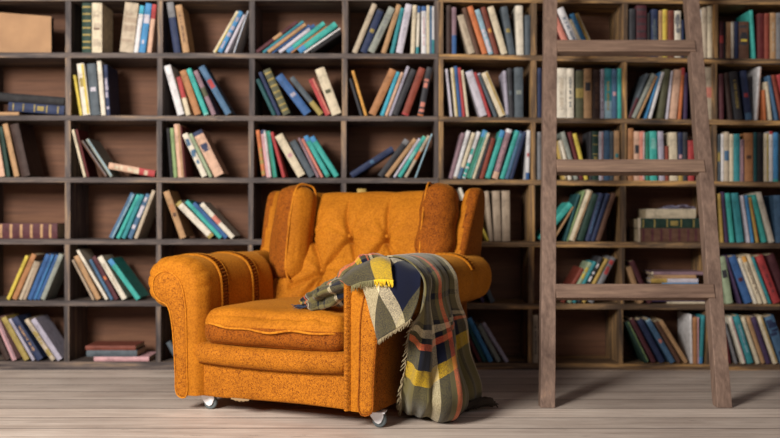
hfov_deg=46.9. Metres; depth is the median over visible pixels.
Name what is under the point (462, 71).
book
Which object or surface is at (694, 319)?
book
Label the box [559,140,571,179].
book
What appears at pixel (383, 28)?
book
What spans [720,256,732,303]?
book
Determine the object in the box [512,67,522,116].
book
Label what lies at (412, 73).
book
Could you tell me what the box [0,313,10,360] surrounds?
book
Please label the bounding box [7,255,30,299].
book
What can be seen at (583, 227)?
book
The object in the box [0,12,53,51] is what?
box
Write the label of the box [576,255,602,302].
book
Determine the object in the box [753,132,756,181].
book
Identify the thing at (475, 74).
book
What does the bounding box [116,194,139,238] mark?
book
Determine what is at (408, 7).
book
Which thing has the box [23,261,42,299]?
book
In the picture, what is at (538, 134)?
book
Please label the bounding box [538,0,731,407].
ladder
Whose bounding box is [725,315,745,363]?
book
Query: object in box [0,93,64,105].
book
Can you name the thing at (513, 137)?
book
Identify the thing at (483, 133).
book
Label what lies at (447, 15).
book
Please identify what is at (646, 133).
book
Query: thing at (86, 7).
book
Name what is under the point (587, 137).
book
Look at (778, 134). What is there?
book
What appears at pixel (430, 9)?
book
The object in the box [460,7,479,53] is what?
book
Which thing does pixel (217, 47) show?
book
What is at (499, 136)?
book
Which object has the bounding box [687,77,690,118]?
book
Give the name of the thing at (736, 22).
book
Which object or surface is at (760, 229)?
book
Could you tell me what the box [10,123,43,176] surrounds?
book
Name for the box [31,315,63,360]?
book
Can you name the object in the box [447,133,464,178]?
book
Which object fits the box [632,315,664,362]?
book
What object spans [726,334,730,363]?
book
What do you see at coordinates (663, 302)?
book
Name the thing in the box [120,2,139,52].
book
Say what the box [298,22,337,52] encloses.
book
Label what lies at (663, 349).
book
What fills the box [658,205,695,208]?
bundle
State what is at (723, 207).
book
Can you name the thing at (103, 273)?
book
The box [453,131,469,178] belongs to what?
book
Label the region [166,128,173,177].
book
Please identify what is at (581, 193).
book
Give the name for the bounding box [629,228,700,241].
book
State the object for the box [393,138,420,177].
book
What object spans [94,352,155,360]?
book
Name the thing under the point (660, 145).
book
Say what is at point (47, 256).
book
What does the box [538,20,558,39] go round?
book
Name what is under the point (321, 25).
book
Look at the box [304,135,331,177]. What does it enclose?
book
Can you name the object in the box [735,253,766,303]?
book
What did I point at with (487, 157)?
book
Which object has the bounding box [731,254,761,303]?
book
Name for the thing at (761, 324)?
book
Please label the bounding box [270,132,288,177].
book
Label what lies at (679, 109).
book
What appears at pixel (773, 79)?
book
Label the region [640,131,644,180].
book
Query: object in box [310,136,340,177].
book
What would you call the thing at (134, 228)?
book
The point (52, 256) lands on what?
book
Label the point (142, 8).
book
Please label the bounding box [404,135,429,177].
book
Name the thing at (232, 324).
seat cushion
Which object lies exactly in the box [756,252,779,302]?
book
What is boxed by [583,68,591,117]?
book
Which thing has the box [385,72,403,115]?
book
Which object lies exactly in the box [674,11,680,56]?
book
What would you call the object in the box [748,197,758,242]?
book
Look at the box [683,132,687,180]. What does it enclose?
book
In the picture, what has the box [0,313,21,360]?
book
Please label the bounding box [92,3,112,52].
book
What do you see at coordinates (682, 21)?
book
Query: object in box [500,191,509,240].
book
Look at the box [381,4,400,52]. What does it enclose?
book
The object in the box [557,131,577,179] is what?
book
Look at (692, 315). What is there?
book
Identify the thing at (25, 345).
book
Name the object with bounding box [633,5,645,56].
book
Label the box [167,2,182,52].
book
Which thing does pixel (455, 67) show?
book
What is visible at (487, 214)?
book
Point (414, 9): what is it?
book
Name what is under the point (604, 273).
book
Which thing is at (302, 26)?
book
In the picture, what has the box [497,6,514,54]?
book
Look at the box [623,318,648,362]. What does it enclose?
book
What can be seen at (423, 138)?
book
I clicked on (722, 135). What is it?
book
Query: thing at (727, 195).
book
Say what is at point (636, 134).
book
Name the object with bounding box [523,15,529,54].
book
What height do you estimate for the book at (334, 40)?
0.107 m
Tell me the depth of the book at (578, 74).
4.36 m
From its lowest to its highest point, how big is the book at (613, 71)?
0.238 m
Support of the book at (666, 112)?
on the bookcase at (589, 336)
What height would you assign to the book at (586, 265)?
0.202 m
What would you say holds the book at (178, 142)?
on the bookcase at (89, 208)
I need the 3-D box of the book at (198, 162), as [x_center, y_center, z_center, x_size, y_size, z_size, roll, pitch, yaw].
[-0.946,-0.309,4.427,0.121,0.218,0.147,0,0,0]
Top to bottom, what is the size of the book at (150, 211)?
0.238 m
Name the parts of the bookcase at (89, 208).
shelf, shelf, shelf, shelf, shelf, shelf, shelf, panel, panel, panel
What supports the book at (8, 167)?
on the bookcase at (89, 208)
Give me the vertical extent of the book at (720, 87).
0.221 m
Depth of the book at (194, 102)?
4.35 m
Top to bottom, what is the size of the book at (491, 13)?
0.239 m
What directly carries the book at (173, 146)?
on the bookcase at (89, 208)
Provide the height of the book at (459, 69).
0.238 m
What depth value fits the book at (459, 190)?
4.37 m
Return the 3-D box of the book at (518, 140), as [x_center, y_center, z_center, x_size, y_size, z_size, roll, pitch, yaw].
[0.601,-0.309,4.444,0.088,0.235,0.174,0,0,0]
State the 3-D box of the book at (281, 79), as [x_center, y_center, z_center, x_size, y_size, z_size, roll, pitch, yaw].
[-0.470,-0.603,4.450,0.172,0.208,0.183,0,0,0]
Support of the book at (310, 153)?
on the bookcase at (89, 208)
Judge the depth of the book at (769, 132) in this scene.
4.36 m
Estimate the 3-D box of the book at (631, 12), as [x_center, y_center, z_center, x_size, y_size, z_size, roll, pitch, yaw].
[1.173,-0.901,4.436,0.029,0.232,0.169,0,0,0]
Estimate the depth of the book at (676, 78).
4.35 m
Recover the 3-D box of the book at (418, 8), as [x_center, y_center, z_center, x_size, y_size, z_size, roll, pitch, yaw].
[0.136,-0.915,4.430,0.022,0.230,0.154,0,0,0]
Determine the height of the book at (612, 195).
0.238 m
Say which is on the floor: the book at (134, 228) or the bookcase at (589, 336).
the bookcase at (589, 336)
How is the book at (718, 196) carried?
on the bookcase at (589, 336)
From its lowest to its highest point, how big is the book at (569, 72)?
0.239 m
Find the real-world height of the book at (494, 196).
0.244 m
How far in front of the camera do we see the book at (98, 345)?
4.36 m
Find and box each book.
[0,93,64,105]
[0,112,26,114]
[0,126,13,176]
[0,139,5,176]
[0,223,64,238]
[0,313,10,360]
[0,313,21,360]
[1,313,30,360]
[2,123,20,176]
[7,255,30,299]
[8,102,64,114]
[9,317,35,360]
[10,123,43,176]
[11,313,47,360]
[12,252,45,299]
[19,260,42,299]
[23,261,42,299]
[25,314,55,360]
[28,252,57,299]
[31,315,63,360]
[33,253,58,299]
[37,254,58,299]
[40,253,63,299]
[72,129,86,176]
[72,259,95,299]
[73,75,82,114]
[74,255,103,299]
[76,129,97,176]
[77,63,90,114]
[77,248,109,299]
[81,140,109,176]
[82,3,91,52]
[85,341,144,349]
[86,138,122,176]
[86,345,145,356]
[87,63,100,114]
[89,259,113,299]
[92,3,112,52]
[92,254,120,299]
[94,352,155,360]
[97,61,110,114]
[98,254,132,299]
[104,65,119,114]
[108,162,156,176]
[108,257,149,299]
[109,192,140,238]
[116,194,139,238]
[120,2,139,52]
[122,194,145,238]
[128,193,149,238]
[134,5,144,52]
[134,190,156,238]
[139,3,151,52]
[147,4,157,52]
[163,190,193,238]
[164,65,185,115]
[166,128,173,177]
[166,339,174,356]
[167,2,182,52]
[170,128,177,177]
[174,124,186,177]
[175,5,194,52]
[176,76,194,115]
[176,200,216,238]
[180,70,203,115]
[180,126,193,177]
[182,133,208,177]
[185,200,223,238]
[186,68,211,115]
[189,133,214,177]
[192,202,229,238]
[193,129,228,177]
[194,70,221,115]
[199,65,235,115]
[200,202,240,238]
[213,11,237,52]
[218,11,243,52]
[225,14,245,52]
[233,11,248,52]
[256,21,297,52]
[256,79,276,115]
[256,130,265,177]
[259,72,282,115]
[260,130,272,177]
[262,21,303,52]
[263,68,292,115]
[266,131,280,177]
[267,23,305,52]
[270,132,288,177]
[272,25,309,52]
[275,133,307,177]
[276,73,312,115]
[279,24,315,52]
[286,22,325,52]
[290,76,324,115]
[290,140,315,177]
[291,26,326,52]
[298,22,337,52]
[298,137,320,177]
[301,138,324,177]
[304,28,341,52]
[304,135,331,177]
[309,78,331,115]
[310,31,341,52]
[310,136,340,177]
[315,67,341,115]
[349,78,362,115]
[350,146,393,177]
[352,3,376,52]
[352,70,366,115]
[357,189,366,192]
[360,8,383,52]
[368,6,394,52]
[369,68,395,115]
[378,139,408,177]
[380,71,399,115]
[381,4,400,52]
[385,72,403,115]
[385,138,416,177]
[388,66,409,115]
[390,8,403,52]
[392,69,415,115]
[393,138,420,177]
[396,4,411,52]
[397,136,425,177]
[402,67,424,115]
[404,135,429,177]
[410,5,416,53]
[414,134,431,177]
[415,6,419,53]
[417,67,431,115]
[420,6,425,53]
[426,6,428,53]
[429,6,431,53]
[432,7,433,53]
[443,69,452,116]
[444,5,450,53]
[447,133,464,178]
[448,68,457,116]
[451,7,455,53]
[453,66,461,116]
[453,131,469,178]
[456,14,474,53]
[456,188,463,200]
[457,68,464,116]
[457,132,474,178]
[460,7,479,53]
[461,70,468,116]
[461,131,480,178]
[464,70,486,116]
[465,130,487,178]
[467,6,486,53]
[467,314,492,361]
[467,320,485,361]
[469,336,480,361]
[472,133,489,178]
[473,72,490,116]
[474,9,492,53]
[474,320,500,361]
[475,139,490,178]
[477,73,496,116]
[478,138,494,178]
[479,319,508,362]
[480,7,498,54]
[481,71,505,116]
[482,228,488,240]
[484,130,504,178]
[484,191,492,240]
[485,289,494,302]
[486,6,506,54]
[489,191,500,240]
[490,129,511,178]
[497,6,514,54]
[498,130,518,178]
[499,71,508,116]
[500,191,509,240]
[504,131,522,178]
[505,68,513,116]
[509,131,526,179]
[511,6,523,54]
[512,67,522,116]
[521,130,529,179]
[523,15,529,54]
[532,312,537,362]
[535,132,540,179]
[535,202,572,240]
[536,68,540,117]
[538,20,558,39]
[556,141,566,179]
[556,194,579,241]
[556,206,573,236]
[557,7,576,39]
[557,16,566,39]
[557,68,565,117]
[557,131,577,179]
[558,266,583,302]
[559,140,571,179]
[565,132,582,179]
[566,68,573,117]
[566,190,584,240]
[566,261,591,302]
[568,13,585,39]
[569,19,580,39]
[569,190,592,241]
[572,133,587,179]
[572,260,595,302]
[574,70,583,117]
[575,13,590,39]
[575,193,597,241]
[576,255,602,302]
[581,258,607,302]
[582,132,591,179]
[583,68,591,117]
[583,193,603,241]
[586,255,615,303]
[590,193,609,241]
[592,69,599,117]
[592,131,598,179]
[595,193,615,241]
[599,132,602,179]
[600,69,603,117]
[602,131,609,179]
[604,69,610,117]
[610,131,613,179]
[611,69,616,117]
[614,131,618,179]
[617,68,620,117]
[623,315,655,362]
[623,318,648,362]
[624,259,651,303]
[624,265,642,303]
[626,128,632,179]
[627,73,648,118]
[628,9,634,56]
[628,218,699,227]
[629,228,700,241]
[631,73,655,118]
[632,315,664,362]
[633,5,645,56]
[633,131,639,180]
[635,76,657,118]
[636,209,695,217]
[638,314,674,362]
[639,72,660,118]
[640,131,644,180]
[641,276,697,282]
[642,270,702,274]
[645,132,648,180]
[645,274,695,278]
[646,9,657,56]
[646,13,650,56]
[647,72,663,118]
[648,317,680,362]
[649,131,656,180]
[650,316,687,362]
[651,69,669,118]
[652,300,704,301]
[653,283,697,283]
[657,131,664,180]
[658,10,661,56]
[662,9,666,56]
[663,71,672,118]
[663,132,677,180]
[663,302,704,303]
[664,146,668,180]
[667,10,673,56]
[668,69,680,118]
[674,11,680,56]
[676,68,684,118]
[677,132,682,180]
[678,311,692,363]
[681,14,686,57]
[681,20,683,57]
[681,73,687,118]
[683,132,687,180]
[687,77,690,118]
[688,140,693,180]
[689,311,704,363]
[692,315,698,363]
[692,316,696,363]
[700,7,706,57]
[705,67,711,119]
[707,6,711,57]
[716,192,728,241]
[716,193,723,241]
[717,74,723,119]
[717,134,720,180]
[718,21,722,57]
[718,132,728,180]
[720,255,740,303]
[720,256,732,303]
[721,134,723,180]
[722,72,732,119]
[723,23,725,57]
[723,254,751,303]
[724,193,734,242]
[724,312,752,363]
[725,22,730,57]
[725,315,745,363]
[725,322,736,363]
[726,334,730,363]
[728,71,742,119]
[729,134,732,180]
[730,193,743,242]
[731,22,733,57]
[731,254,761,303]
[733,134,739,180]
[734,21,737,57]
[735,10,755,58]
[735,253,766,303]
[735,313,764,363]
[736,257,756,303]
[737,70,751,119]
[738,21,748,58]
[738,195,749,242]
[739,315,759,363]
[740,133,752,180]
[740,139,743,180]
[743,192,773,242]
[743,195,753,242]
[743,313,770,363]
[747,67,760,119]
[747,312,777,363]
[748,195,766,242]
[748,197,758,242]
[748,253,779,303]
[751,256,770,303]
[753,13,763,58]
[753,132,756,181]
[755,311,779,363]
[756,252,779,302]
[757,133,762,181]
[758,90,765,119]
[760,76,777,119]
[760,82,771,119]
[762,195,779,242]
[763,133,768,181]
[764,13,768,58]
[764,131,772,181]
[769,13,775,58]
[771,75,779,119]
[773,133,777,181]
[775,74,779,95]
[776,13,779,58]
[778,134,779,181]
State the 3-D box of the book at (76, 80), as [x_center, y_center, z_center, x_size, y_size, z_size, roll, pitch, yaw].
[-1.513,-0.600,4.430,0.044,0.197,0.142,0,0,0]
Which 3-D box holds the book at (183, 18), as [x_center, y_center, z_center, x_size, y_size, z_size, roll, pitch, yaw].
[-1.005,-0.921,4.425,0.068,0.234,0.149,0,0,0]
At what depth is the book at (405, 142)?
4.36 m
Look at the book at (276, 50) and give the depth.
4.36 m
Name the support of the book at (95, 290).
on the bookcase at (89, 208)
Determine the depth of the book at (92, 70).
4.35 m
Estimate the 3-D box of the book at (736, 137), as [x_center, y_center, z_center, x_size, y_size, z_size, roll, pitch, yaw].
[1.679,-0.297,4.442,0.028,0.229,0.179,0,0,0]
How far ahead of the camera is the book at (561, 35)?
4.36 m
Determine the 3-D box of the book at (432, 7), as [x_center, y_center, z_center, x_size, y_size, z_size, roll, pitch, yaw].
[0.209,-0.914,4.446,0.009,0.228,0.181,0,0,0]
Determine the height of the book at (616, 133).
0.240 m
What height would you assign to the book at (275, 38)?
0.161 m
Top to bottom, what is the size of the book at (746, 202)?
0.230 m
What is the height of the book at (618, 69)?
0.243 m
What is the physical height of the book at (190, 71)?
0.232 m
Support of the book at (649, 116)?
on the bookcase at (589, 336)
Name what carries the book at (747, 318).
on the bookcase at (589, 336)
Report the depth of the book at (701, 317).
4.36 m
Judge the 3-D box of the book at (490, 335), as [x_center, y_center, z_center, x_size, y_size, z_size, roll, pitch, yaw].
[0.509,0.597,4.425,0.132,0.198,0.145,0,0,0]
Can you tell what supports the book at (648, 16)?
on the bookcase at (589, 336)
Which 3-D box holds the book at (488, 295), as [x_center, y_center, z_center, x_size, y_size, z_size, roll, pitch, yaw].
[0.448,0.289,4.455,0.120,0.238,0.190,0,0,0]
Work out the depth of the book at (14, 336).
4.36 m
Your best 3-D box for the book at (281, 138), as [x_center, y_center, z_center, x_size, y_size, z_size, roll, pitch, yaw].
[-0.484,-0.308,4.429,0.146,0.216,0.154,0,0,0]
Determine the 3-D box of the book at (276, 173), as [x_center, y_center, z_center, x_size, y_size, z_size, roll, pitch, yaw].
[-0.575,-0.314,4.449,0.055,0.228,0.178,0,0,0]
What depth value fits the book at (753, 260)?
4.36 m
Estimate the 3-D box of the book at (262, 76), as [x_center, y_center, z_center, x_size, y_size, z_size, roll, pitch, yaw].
[-0.583,-0.607,4.445,0.109,0.215,0.175,0,0,0]
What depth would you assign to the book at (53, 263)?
4.36 m
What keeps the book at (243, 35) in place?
on the bookcase at (89, 208)
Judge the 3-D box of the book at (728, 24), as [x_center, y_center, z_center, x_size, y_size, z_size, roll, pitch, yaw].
[1.639,-0.866,4.447,0.022,0.176,0.183,0,0,0]
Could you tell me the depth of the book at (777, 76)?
4.36 m
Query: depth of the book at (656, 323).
4.36 m
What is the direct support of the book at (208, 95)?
on the bookcase at (89, 208)
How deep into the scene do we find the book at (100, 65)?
4.35 m
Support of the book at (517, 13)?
on the bookcase at (589, 336)
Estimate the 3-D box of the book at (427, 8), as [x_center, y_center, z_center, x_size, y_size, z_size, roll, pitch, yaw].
[0.185,-0.917,4.457,0.014,0.235,0.188,0,0,0]
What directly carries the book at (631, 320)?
on the bookcase at (589, 336)
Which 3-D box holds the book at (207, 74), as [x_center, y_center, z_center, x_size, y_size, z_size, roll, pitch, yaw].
[-0.847,-0.623,4.433,0.159,0.246,0.160,0,0,0]
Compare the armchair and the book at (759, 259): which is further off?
the book at (759, 259)
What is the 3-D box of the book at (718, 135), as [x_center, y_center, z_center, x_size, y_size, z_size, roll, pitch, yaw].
[1.595,-0.297,4.450,0.016,0.227,0.176,0,0,0]
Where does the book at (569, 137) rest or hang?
on the bookcase at (589, 336)
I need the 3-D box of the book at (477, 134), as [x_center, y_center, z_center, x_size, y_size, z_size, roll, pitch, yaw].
[0.394,-0.309,4.454,0.092,0.232,0.185,0,0,0]
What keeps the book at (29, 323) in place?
on the bookcase at (89, 208)
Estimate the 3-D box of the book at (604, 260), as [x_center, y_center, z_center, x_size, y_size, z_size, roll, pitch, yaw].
[0.995,0.300,4.434,0.128,0.220,0.147,0,0,0]
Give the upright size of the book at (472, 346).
0.186 m
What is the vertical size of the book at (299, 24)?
0.160 m
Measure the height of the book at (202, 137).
0.234 m
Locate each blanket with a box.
[291,253,498,422]
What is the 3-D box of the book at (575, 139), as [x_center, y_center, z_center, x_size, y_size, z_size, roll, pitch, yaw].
[0.922,-0.302,4.435,0.076,0.228,0.157,0,0,0]
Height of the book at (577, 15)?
0.215 m
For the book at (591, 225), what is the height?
0.238 m
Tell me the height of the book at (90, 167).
0.234 m
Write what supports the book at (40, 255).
on the bookcase at (89, 208)
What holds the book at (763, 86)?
on the bookcase at (589, 336)
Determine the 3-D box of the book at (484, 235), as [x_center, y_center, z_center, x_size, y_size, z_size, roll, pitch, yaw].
[0.424,-0.004,4.435,0.112,0.223,0.151,0,0,0]
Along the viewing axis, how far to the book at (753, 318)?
4.35 m
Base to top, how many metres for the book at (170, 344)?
0.101 m
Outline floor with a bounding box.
[0,370,779,437]
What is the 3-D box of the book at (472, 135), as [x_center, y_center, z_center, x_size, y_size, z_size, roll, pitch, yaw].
[0.370,-0.307,4.446,0.088,0.226,0.188,0,0,0]
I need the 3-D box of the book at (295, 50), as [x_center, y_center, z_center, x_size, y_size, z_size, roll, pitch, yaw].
[-0.394,-0.869,4.454,0.177,0.135,0.186,0,0,0]
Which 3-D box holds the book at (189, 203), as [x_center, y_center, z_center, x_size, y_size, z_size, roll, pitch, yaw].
[-0.904,0.002,4.438,0.180,0.190,0.156,0,0,0]
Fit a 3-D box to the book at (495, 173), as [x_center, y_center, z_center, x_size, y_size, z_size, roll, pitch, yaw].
[0.543,-0.315,4.435,0.097,0.247,0.157,0,0,0]
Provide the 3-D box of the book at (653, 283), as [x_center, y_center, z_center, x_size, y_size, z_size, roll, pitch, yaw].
[1.404,0.324,4.441,0.174,0.029,0.174,0,0,0]
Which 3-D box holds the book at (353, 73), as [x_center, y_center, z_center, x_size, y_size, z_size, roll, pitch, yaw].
[-0.149,-0.609,4.446,0.076,0.221,0.187,0,0,0]
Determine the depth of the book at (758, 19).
4.36 m
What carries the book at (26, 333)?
on the bookcase at (89, 208)
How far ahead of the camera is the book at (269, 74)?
4.35 m
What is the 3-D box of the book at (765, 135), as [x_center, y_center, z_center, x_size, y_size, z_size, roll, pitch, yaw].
[1.822,-0.300,4.442,0.024,0.237,0.173,0,0,0]
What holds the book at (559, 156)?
on the bookcase at (589, 336)
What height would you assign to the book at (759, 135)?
0.237 m
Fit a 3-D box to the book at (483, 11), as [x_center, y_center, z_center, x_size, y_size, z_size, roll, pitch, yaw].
[0.483,-0.912,4.440,0.089,0.234,0.170,0,0,0]
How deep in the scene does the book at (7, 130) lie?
4.36 m
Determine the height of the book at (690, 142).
0.196 m
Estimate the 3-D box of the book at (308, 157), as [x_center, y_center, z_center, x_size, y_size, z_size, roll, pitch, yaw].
[-0.395,-0.298,4.442,0.105,0.196,0.172,0,0,0]
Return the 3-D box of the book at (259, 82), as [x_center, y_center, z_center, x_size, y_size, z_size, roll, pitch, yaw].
[-0.602,-0.591,4.458,0.098,0.182,0.191,0,0,0]
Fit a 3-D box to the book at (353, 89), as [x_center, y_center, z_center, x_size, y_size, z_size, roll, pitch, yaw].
[-0.165,-0.590,4.437,0.066,0.183,0.168,0,0,0]
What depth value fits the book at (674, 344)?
4.36 m
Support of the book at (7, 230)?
on the bookcase at (89, 208)
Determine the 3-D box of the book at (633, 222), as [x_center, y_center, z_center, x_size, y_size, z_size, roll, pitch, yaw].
[1.351,0.021,4.441,0.306,0.048,0.175,0,0,0]
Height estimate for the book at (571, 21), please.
0.183 m
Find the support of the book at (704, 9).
on the bookcase at (589, 336)
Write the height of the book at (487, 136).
0.226 m
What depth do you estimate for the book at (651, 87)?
4.36 m
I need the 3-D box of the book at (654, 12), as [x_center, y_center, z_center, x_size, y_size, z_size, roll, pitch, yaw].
[1.280,-0.899,4.435,0.031,0.231,0.169,0,0,0]
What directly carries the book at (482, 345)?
on the bookcase at (589, 336)
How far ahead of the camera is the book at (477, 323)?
4.36 m
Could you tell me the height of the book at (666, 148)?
0.169 m
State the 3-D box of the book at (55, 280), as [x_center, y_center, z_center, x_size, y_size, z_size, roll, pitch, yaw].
[-1.636,0.280,4.428,0.111,0.227,0.151,0,0,0]
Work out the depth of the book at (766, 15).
4.35 m
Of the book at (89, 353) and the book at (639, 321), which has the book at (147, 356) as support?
the book at (89, 353)
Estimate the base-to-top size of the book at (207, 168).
0.216 m
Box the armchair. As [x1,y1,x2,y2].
[148,182,491,426]
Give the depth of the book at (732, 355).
4.36 m
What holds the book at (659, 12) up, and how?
on the bookcase at (589, 336)
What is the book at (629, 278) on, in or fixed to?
on the bookcase at (589, 336)
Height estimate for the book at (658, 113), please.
0.243 m
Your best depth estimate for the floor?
3.43 m
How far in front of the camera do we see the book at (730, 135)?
4.36 m
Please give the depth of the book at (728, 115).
4.36 m
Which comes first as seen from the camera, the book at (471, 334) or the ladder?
the ladder
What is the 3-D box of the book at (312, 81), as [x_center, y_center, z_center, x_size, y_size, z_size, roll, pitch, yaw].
[-0.341,-0.592,4.445,0.107,0.186,0.174,0,0,0]
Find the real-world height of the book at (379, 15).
0.222 m
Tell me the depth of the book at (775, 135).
4.36 m
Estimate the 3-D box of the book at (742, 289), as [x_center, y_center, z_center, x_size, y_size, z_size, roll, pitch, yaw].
[1.699,0.293,4.445,0.115,0.236,0.168,0,0,0]
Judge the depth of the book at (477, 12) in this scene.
4.36 m
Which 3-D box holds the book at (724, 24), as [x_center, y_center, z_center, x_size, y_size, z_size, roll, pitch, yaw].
[1.621,-0.865,4.444,0.011,0.173,0.176,0,0,0]
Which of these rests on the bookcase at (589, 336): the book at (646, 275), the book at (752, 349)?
the book at (752, 349)
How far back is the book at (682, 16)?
4.38 m
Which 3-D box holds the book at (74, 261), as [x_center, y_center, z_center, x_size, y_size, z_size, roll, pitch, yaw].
[-1.485,0.294,4.447,0.111,0.199,0.188,0,0,0]
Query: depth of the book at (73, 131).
4.36 m
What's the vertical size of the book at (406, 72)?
0.244 m
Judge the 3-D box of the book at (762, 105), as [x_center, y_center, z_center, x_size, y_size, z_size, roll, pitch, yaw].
[1.813,-0.552,4.436,0.019,0.148,0.153,0,0,0]
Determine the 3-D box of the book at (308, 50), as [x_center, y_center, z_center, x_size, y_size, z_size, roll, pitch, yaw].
[-0.329,-0.865,4.441,0.180,0.126,0.160,0,0,0]
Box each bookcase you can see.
[0,0,438,369]
[438,0,779,369]
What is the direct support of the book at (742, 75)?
on the bookcase at (589, 336)
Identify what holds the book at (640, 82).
on the bookcase at (589, 336)
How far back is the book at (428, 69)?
4.36 m
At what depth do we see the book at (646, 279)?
4.36 m
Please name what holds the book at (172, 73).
on the bookcase at (89, 208)
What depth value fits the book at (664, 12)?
4.35 m
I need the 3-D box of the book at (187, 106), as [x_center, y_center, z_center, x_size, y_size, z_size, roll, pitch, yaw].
[-1.001,-0.596,4.435,0.068,0.191,0.159,0,0,0]
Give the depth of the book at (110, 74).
4.41 m
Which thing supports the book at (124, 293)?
on the bookcase at (89, 208)
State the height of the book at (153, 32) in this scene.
0.238 m
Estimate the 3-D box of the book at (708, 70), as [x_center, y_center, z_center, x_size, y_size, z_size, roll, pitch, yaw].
[1.539,-0.608,4.446,0.037,0.253,0.183,0,0,0]
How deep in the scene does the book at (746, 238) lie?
4.36 m
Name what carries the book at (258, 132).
on the bookcase at (89, 208)
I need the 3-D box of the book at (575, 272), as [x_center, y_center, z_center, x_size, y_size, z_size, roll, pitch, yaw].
[0.885,0.322,4.452,0.116,0.174,0.183,0,0,0]
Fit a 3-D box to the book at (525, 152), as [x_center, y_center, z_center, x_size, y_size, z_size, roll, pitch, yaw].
[0.667,-0.310,4.436,0.017,0.238,0.169,2,0,0]
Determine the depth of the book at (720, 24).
4.36 m
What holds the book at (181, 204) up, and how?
on the bookcase at (89, 208)
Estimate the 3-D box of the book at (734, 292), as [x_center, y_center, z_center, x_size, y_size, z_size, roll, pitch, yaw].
[1.663,0.294,4.455,0.083,0.236,0.192,0,0,0]
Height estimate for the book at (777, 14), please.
0.224 m
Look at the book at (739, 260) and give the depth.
4.36 m
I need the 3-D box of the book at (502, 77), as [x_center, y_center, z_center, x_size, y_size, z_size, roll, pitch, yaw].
[0.562,-0.606,4.444,0.030,0.226,0.165,0,0,0]
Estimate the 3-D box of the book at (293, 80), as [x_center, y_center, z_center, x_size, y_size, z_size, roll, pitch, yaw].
[-0.405,-0.596,4.428,0.164,0.195,0.148,0,0,0]
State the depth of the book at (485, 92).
4.37 m
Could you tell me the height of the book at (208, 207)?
0.180 m
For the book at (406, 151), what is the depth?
4.36 m
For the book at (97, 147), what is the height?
0.190 m
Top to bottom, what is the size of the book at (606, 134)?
0.240 m
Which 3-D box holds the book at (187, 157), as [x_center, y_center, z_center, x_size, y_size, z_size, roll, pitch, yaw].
[-1.002,-0.326,4.443,0.029,0.250,0.168,0,0,0]
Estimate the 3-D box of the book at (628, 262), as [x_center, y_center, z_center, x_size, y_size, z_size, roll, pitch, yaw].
[1.215,0.305,4.442,0.110,0.211,0.174,0,0,0]
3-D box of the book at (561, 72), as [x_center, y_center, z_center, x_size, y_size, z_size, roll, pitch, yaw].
[0.830,-0.610,4.441,0.047,0.240,0.180,0,0,0]
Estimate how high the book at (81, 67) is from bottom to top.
0.253 m
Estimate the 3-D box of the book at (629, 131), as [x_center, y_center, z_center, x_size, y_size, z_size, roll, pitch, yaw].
[1.167,-0.313,4.437,0.028,0.252,0.156,0,0,0]
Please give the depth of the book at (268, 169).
4.36 m
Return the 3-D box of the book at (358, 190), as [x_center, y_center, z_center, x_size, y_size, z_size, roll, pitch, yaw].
[-0.138,-0.024,4.428,0.044,0.245,0.148,0,0,0]
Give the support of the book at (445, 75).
on the bookcase at (589, 336)
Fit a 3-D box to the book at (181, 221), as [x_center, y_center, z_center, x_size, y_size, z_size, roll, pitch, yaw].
[-1.043,-0.021,4.452,0.111,0.236,0.194,0,0,0]
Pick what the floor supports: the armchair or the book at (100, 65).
the armchair
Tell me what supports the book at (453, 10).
on the bookcase at (589, 336)
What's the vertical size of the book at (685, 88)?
0.225 m
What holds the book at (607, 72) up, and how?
on the bookcase at (589, 336)
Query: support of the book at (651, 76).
on the bookcase at (589, 336)
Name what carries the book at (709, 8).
on the bookcase at (589, 336)
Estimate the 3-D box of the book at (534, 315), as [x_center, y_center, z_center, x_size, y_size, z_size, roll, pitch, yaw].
[0.706,0.581,4.439,0.025,0.231,0.159,0,0,0]
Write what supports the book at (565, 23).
on the bookcase at (589, 336)
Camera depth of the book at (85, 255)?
4.37 m
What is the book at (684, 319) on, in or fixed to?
on the bookcase at (589, 336)
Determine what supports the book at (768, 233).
on the bookcase at (589, 336)
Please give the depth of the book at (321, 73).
4.36 m
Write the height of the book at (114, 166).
0.070 m
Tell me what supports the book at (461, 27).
on the bookcase at (589, 336)
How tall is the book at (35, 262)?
0.190 m
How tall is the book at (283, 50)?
0.144 m
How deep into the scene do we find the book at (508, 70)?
4.36 m
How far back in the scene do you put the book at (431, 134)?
4.36 m
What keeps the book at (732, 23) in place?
on the bookcase at (589, 336)
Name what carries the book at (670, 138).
on the bookcase at (589, 336)
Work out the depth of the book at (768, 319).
4.36 m
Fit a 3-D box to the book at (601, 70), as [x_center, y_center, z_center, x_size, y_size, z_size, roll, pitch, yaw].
[1.028,-0.607,4.438,0.017,0.238,0.164,0,0,0]
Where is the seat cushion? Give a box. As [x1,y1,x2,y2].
[205,297,343,351]
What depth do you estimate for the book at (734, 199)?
4.36 m
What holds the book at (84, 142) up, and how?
on the bookcase at (89, 208)
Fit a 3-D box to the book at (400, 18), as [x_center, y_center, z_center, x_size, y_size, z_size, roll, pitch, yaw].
[0.035,-0.912,4.436,0.070,0.224,0.155,0,0,0]
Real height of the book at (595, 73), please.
0.236 m
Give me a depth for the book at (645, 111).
4.37 m
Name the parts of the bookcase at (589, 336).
panel, panel, panel, shelf, shelf, shelf, shelf, shelf, shelf, shelf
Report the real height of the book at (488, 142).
0.197 m
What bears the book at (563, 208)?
on the bookcase at (589, 336)
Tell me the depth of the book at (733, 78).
4.36 m
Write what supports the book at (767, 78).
on the bookcase at (589, 336)

